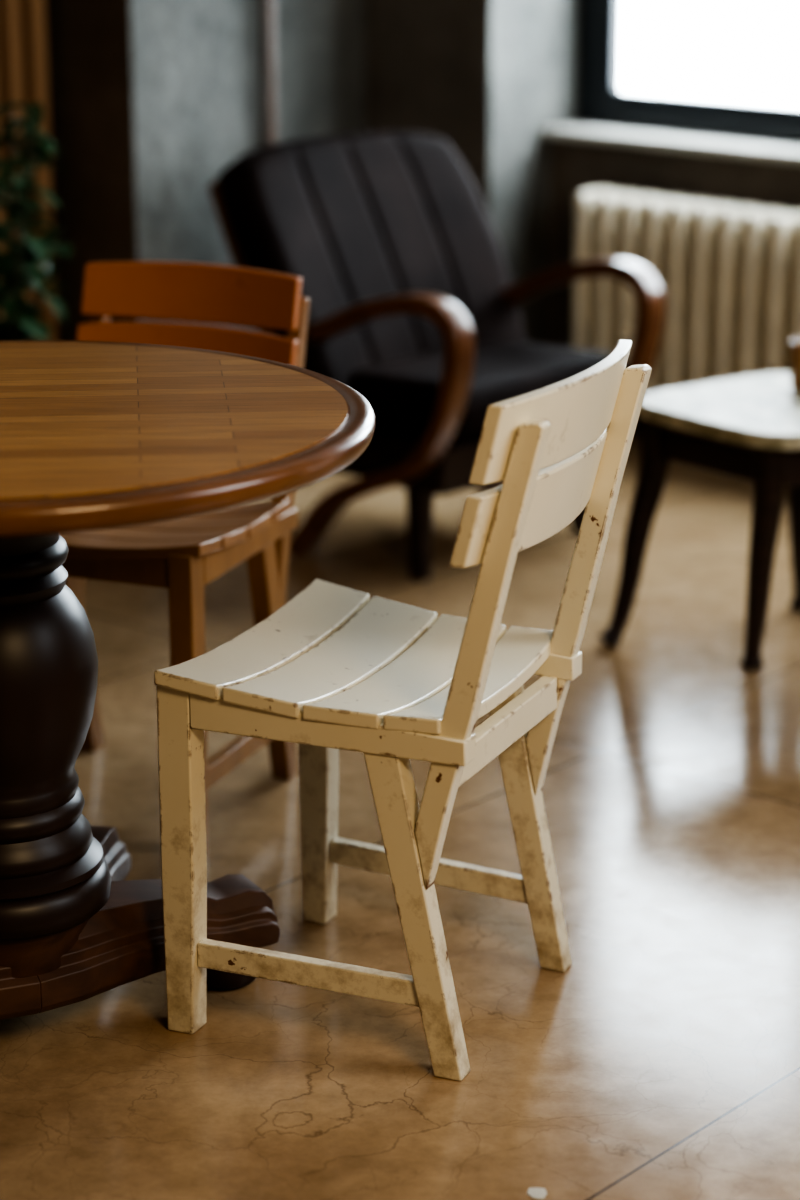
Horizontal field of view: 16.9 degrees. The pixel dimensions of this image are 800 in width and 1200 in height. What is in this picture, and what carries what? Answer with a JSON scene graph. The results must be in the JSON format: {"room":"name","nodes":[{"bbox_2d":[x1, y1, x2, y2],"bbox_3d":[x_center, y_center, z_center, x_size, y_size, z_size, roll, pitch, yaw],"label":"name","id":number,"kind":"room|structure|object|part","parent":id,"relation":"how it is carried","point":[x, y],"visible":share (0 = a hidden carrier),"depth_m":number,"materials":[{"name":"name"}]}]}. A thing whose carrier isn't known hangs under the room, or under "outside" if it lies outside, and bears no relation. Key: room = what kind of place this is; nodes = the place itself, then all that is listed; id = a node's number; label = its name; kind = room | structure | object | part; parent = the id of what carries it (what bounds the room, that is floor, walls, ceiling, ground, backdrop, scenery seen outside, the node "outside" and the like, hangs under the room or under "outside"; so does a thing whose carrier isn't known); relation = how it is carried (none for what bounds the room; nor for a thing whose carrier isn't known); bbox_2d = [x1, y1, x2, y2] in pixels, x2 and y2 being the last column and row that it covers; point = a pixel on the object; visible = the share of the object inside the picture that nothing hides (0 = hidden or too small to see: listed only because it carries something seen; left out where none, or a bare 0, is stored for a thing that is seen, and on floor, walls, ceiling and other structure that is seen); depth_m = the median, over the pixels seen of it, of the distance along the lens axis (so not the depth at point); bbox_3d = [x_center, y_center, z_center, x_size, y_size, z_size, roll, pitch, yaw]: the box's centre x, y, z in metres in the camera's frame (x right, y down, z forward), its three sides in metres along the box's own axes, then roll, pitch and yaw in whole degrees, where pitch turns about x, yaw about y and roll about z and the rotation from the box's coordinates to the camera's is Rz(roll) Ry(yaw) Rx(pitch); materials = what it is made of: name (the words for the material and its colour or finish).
{"room":"dining room","nodes":[
{"label":"dining room","id":0,"kind":"room"},
{"bbox_2d":[45,0,259,339],"bbox_3d":[-0.554,-1.503,5.456,0.394,2.600,0.341,15,22,41],"label":"wall","id":1,"kind":"structure","parent":0,"point":[150,101],"depth_m":5.46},
{"bbox_2d":[260,0,275,146],"bbox_3d":[-0.272,-1.500,5.446,0.028,2.600,0.028,0,16,0],"label":"pipe","id":2,"kind":"object","parent":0,"point":[267,6],"depth_m":5.56,"materials":[{"name":"grey metal"}]},
{"bbox_2d":[257,0,364,147],"bbox_3d":[-1.722,-1.263,4.637,0.127,2.600,5.600,15,22,41],"label":"wall","id":3,"kind":"structure","parent":0,"point":[320,44],"depth_m":6.23,"materials":[{"name":"grey paint"}]},
{"bbox_2d":[0,432,799,1199],"bbox_3d":[1.400,0.401,3.766,9.200,0.100,11.000,0,16,0],"label":"floor","id":4,"kind":"structure","parent":0,"point":[663,1063],"depth_m":3.43,"materials":[{"name":"stone"}]},
{"bbox_2d":[0,0,56,339],"bbox_3d":[-1.080,-1.321,5.012,0.060,2.500,1.030,15,22,41],"label":"curtain","id":5,"kind":"object","parent":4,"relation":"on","point":[23,49],"visible":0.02,"depth_m":5.42,"materials":[{"name":"brown fabric"}]},
{"bbox_2d":[0,102,72,339],"bbox_3d":[-0.754,-0.502,4.937,0.324,0.972,0.395,0,16,0],"label":"potted plant","id":6,"kind":"object","parent":4,"relation":"on","point":[33,251],"visible":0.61,"depth_m":4.87,"materials":[{"name":"green plant"}]},
{"bbox_3d":[-0.707,-0.552,4.957,0.006,0.655,0.035,12,20,35],"label":"stem","id":7,"kind":"part","parent":6,"relation":"part of","materials":[{"name":"green plant"}]},
{"bbox_3d":[-0.702,-0.476,4.987,0.006,0.493,0.044,11,20,34],"label":"stem","id":8,"kind":"part","parent":6,"relation":"part of","materials":[{"name":"green plant"}]},
{"bbox_3d":[-0.682,-0.542,4.851,0.069,0.697,0.102,0,16,0],"label":"stem","id":9,"kind":"part","parent":6,"relation":"part of","materials":[{"name":"green plant"}]},
{"bbox_3d":[-0.676,-0.544,4.919,0.056,0.663,0.012,0,16,0],"label":"stem","id":10,"kind":"part","parent":6,"relation":"part of","materials":[{"name":"green plant"}]},
{"bbox_3d":[-0.663,-0.455,4.979,0.089,0.458,0.006,-6,17,-20],"label":"stem","id":11,"kind":"part","parent":6,"relation":"part of","materials":[{"name":"green plant"}]},
{"bbox_2d":[59,261,308,852],"bbox_3d":[-0.375,-0.079,3.892,0.422,0.749,0.457,7,18,22],"label":"wooden chair","id":12,"kind":"object","parent":4,"relation":"on","point":[180,556],"visible":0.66,"depth_m":3.90,"materials":[{"name":"brown wood"}]},
{"bbox_3d":[-0.496,0.043,4.079,0.030,0.410,0.124,8,18,24],"label":"leg","id":13,"kind":"part","parent":12,"relation":"part of","materials":[{"name":"brown wood"}]},
{"bbox_3d":[-0.468,-0.228,4.062,0.025,0.485,0.131,8,18,24],"label":"post","id":14,"kind":"part","parent":12,"relation":"part of","materials":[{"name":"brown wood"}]},
{"bbox_3d":[-0.288,0.144,3.688,0.038,0.436,0.042,7,18,22],"label":"leg","id":15,"kind":"part","parent":12,"relation":"part of","materials":[{"name":"brown wood"}]},
{"bbox_3d":[-0.221,-0.087,3.804,0.033,0.049,0.338,6,17,19],"label":"seat rail","id":16,"kind":"part","parent":12,"relation":"part of","materials":[{"name":"brown wood"}]},
{"bbox_3d":[-0.188,0.079,3.955,0.030,0.410,0.124,6,17,19],"label":"leg","id":17,"kind":"part","parent":12,"relation":"part of","materials":[{"name":"brown wood"}]},
{"bbox_3d":[-0.165,-0.192,3.941,0.025,0.485,0.131,6,17,19],"label":"post","id":18,"kind":"part","parent":12,"relation":"part of","materials":[{"name":"brown wood"}]},
{"bbox_2d":[0,340,375,1019],"bbox_3d":[-0.462,0.150,3.113,0.870,0.751,0.870,0,16,0],"label":"pedestal table","id":19,"kind":"object","parent":4,"relation":"on","point":[95,435],"visible":0.94,"depth_m":3.05,"materials":[{"name":"brown wood"}]},
{"bbox_2d":[154,339,651,1080],"bbox_3d":[0.011,0.103,3.183,0.462,0.800,0.422,7,18,23],"label":"wooden chair","id":20,"kind":"object","parent":4,"relation":"on","point":[334,668],"visible":1,"depth_m":3.12,"materials":[{"name":"beige paint"}]},
{"bbox_3d":[-0.253,0.300,3.159,0.042,0.436,0.038,7,18,23],"label":"leg","id":21,"kind":"part","parent":20,"relation":"part of","materials":[{"name":"beige paint"}]},
{"bbox_3d":[-0.104,0.207,3.474,0.042,0.436,0.038,7,18,23],"label":"leg","id":22,"kind":"part","parent":20,"relation":"part of","materials":[{"name":"beige paint"}]},
{"bbox_3d":[-0.078,0.139,3.036,0.338,0.049,0.033,6,18,21],"label":"seat rail","id":23,"kind":"part","parent":20,"relation":"part of","materials":[{"name":"beige paint"}]},
{"bbox_3d":[0.019,0.343,3.058,0.124,0.410,0.030,6,18,21],"label":"leg","id":24,"kind":"part","parent":20,"relation":"part of","materials":[{"name":"beige paint"}]},
{"bbox_3d":[0.065,0.049,3.340,0.336,0.049,0.047,7,18,23],"label":"seat rail","id":25,"kind":"part","parent":20,"relation":"part of","materials":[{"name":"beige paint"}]},
{"bbox_3d":[0.088,0.067,2.948,0.146,0.547,0.025,6,18,21],"label":"post","id":26,"kind":"part","parent":20,"relation":"part of","materials":[{"name":"beige paint"}]},
{"bbox_3d":[0.119,0.151,3.146,0.020,0.040,0.307,7,18,23],"label":"rail","id":27,"kind":"part","parent":20,"relation":"part of","materials":[{"name":"beige paint"}]},
{"bbox_3d":[0.157,0.257,3.350,0.124,0.410,0.030,8,18,26],"label":"leg","id":28,"kind":"part","parent":20,"relation":"part of","materials":[{"name":"beige paint"}]},
{"bbox_3d":[0.223,-0.017,3.235,0.146,0.547,0.025,8,18,26],"label":"post","id":29,"kind":"part","parent":20,"relation":"part of","materials":[{"name":"beige paint"}]},
{"bbox_2d":[208,131,664,580],"bbox_3d":[0.057,-0.493,5.262,0.677,0.774,0.650,15,22,41],"label":"armchair","id":30,"kind":"object","parent":4,"relation":"on","point":[393,244],"visible":0.87,"depth_m":5.18,"materials":[{"name":"black fabric"}]},
{"bbox_2d":[219,131,526,385],"bbox_3d":[-0.048,-0.650,5.319,0.333,0.507,0.650,15,22,41],"label":"cushion","id":31,"kind":"object","parent":30,"relation":"on","point":[361,217],"depth_m":5.26,"materials":[{"name":"fabric"}]},
{"bbox_3d":[-0.050,-0.313,5.037,0.466,0.548,0.052,15,22,41],"label":"bentwood arm","id":32,"kind":"part","parent":30,"relation":"part of"},
{"bbox_3d":[0.109,-0.320,5.273,0.370,0.092,0.480,15,22,41],"label":"seat frame","id":33,"kind":"part","parent":30,"relation":"part of","materials":[{"name":"brown wood"}]},
{"bbox_3d":[0.038,-0.159,5.066,0.047,0.243,0.047,15,22,41],"label":"leg","id":34,"kind":"part","parent":30,"relation":"part of","materials":[{"name":"brown wood"}]},
{"bbox_2d":[350,340,625,438],"bbox_3d":[0.120,-0.416,5.234,0.440,0.121,0.490,15,22,41],"label":"seat cushion","id":35,"kind":"object","parent":30,"relation":"on","point":[400,380],"depth_m":5.08,"materials":[{"name":"fabric"}]},
{"bbox_3d":[0.328,-0.425,5.420,0.466,0.548,0.052,15,22,41],"label":"bentwood arm","id":36,"kind":"part","parent":30,"relation":"part of"},
{"bbox_3d":[0.349,-0.252,5.380,0.047,0.243,0.047,15,22,41],"label":"leg","id":37,"kind":"part","parent":30,"relation":"part of","materials":[{"name":"brown wood"}]},
{"bbox_2d":[527,1188,546,1199],"bbox_3d":[0.144,0.623,2.832,0.021,0.001,0.023,0,16,0],"label":"paper scrap","id":38,"kind":"object","parent":4,"relation":"on","point":[536,1193],"visible":1,"depth_m":2.83,"materials":[{"name":"white paper"}]},
{"bbox_2d":[573,187,799,393],"bbox_3d":[0.879,-0.537,5.767,1.250,0.571,0.126,15,22,41],"label":"radiator","id":39,"kind":"object","parent":4,"relation":"on","point":[728,274],"visible":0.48,"depth_m":5.90,"materials":[{"name":"metal"}]},
{"bbox_2d":[598,372,799,669],"bbox_3d":[0.660,-0.134,4.667,0.570,0.425,0.412,-12,20,-35],"label":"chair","id":40,"kind":"object","parent":4,"relation":"on","point":[747,428],"visible":0.97,"depth_m":4.55,"materials":[{"name":"wood"}]},
{"bbox_3d":[0.403,-0.116,4.660,0.144,0.394,0.048,-12,20,-35],"label":"leg","id":41,"kind":"part","parent":40,"relation":"part of","materials":[{"name":"brown wood"}]},
{"bbox_3d":[0.602,-0.069,4.489,0.048,0.386,0.066,-12,20,-35],"label":"leg","id":42,"kind":"part","parent":40,"relation":"part of","materials":[{"name":"brown wood"}]},
{"bbox_3d":[0.719,-0.176,4.851,0.048,0.386,0.066,-12,20,-35],"label":"leg","id":43,"kind":"part","parent":40,"relation":"part of","materials":[{"name":"brown wood"}]},
{"bbox_2d":[790,338,799,390],"bbox_3d":[0.712,-0.408,4.696,0.068,0.085,0.068,0,16,0],"label":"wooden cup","id":44,"kind":"object","parent":40,"relation":"on","point":[795,343],"visible":1,"depth_m":4.68,"materials":[{"name":"brown wood"}]},
{"bbox_2d":[365,0,580,344],"bbox_3d":[0.227,-1.736,6.246,0.394,2.600,0.484,15,22,41],"label":"wall pillar","id":45,"kind":"structure","parent":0,"point":[485,78],"depth_m":6.21,"materials":[{"name":"grey paint"}]},
{"bbox_2d":[548,138,799,432],"bbox_3d":[2.221,-1.243,4.572,4.900,2.600,0.270,15,22,41],"label":"wall","id":46,"kind":"structure","parent":0,"point":[576,166],"depth_m":6.13,"materials":[{"name":"brown paint"}]},
{"bbox_2d":[577,0,622,125],"bbox_3d":[0.472,-1.592,6.172,0.105,0.994,0.058,15,22,41],"label":"frame","id":47,"kind":"object","parent":46,"relation":"attached to","point":[600,21],"visible":0.8,"depth_m":6.25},
{"bbox_2d":[542,123,799,163],"bbox_3d":[0.997,-0.933,5.738,1.695,0.021,0.160,15,22,41],"label":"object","id":48,"kind":"structure","parent":46,"relation":"attached to","point":[618,135],"depth_m":6.02,"materials":[{"name":"stone"}]},
{"bbox_2d":[612,90,799,143],"bbox_3d":[1.032,-1.004,5.794,1.645,0.079,0.056,15,22,41],"label":"frame","id":49,"kind":"object","parent":46,"relation":"attached to","point":[644,110],"visible":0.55,"depth_m":6.07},
{"bbox_2d":[621,0,799,105],"bbox_3d":[0.744,-1.531,5.931,0.650,0.875,0.006,15,22,41],"label":"pane","id":50,"kind":"object","parent":46,"relation":"attached to","point":[738,50],"visible":1,"depth_m":6.05,"materials":[{"name":"white glass"}]}
]}

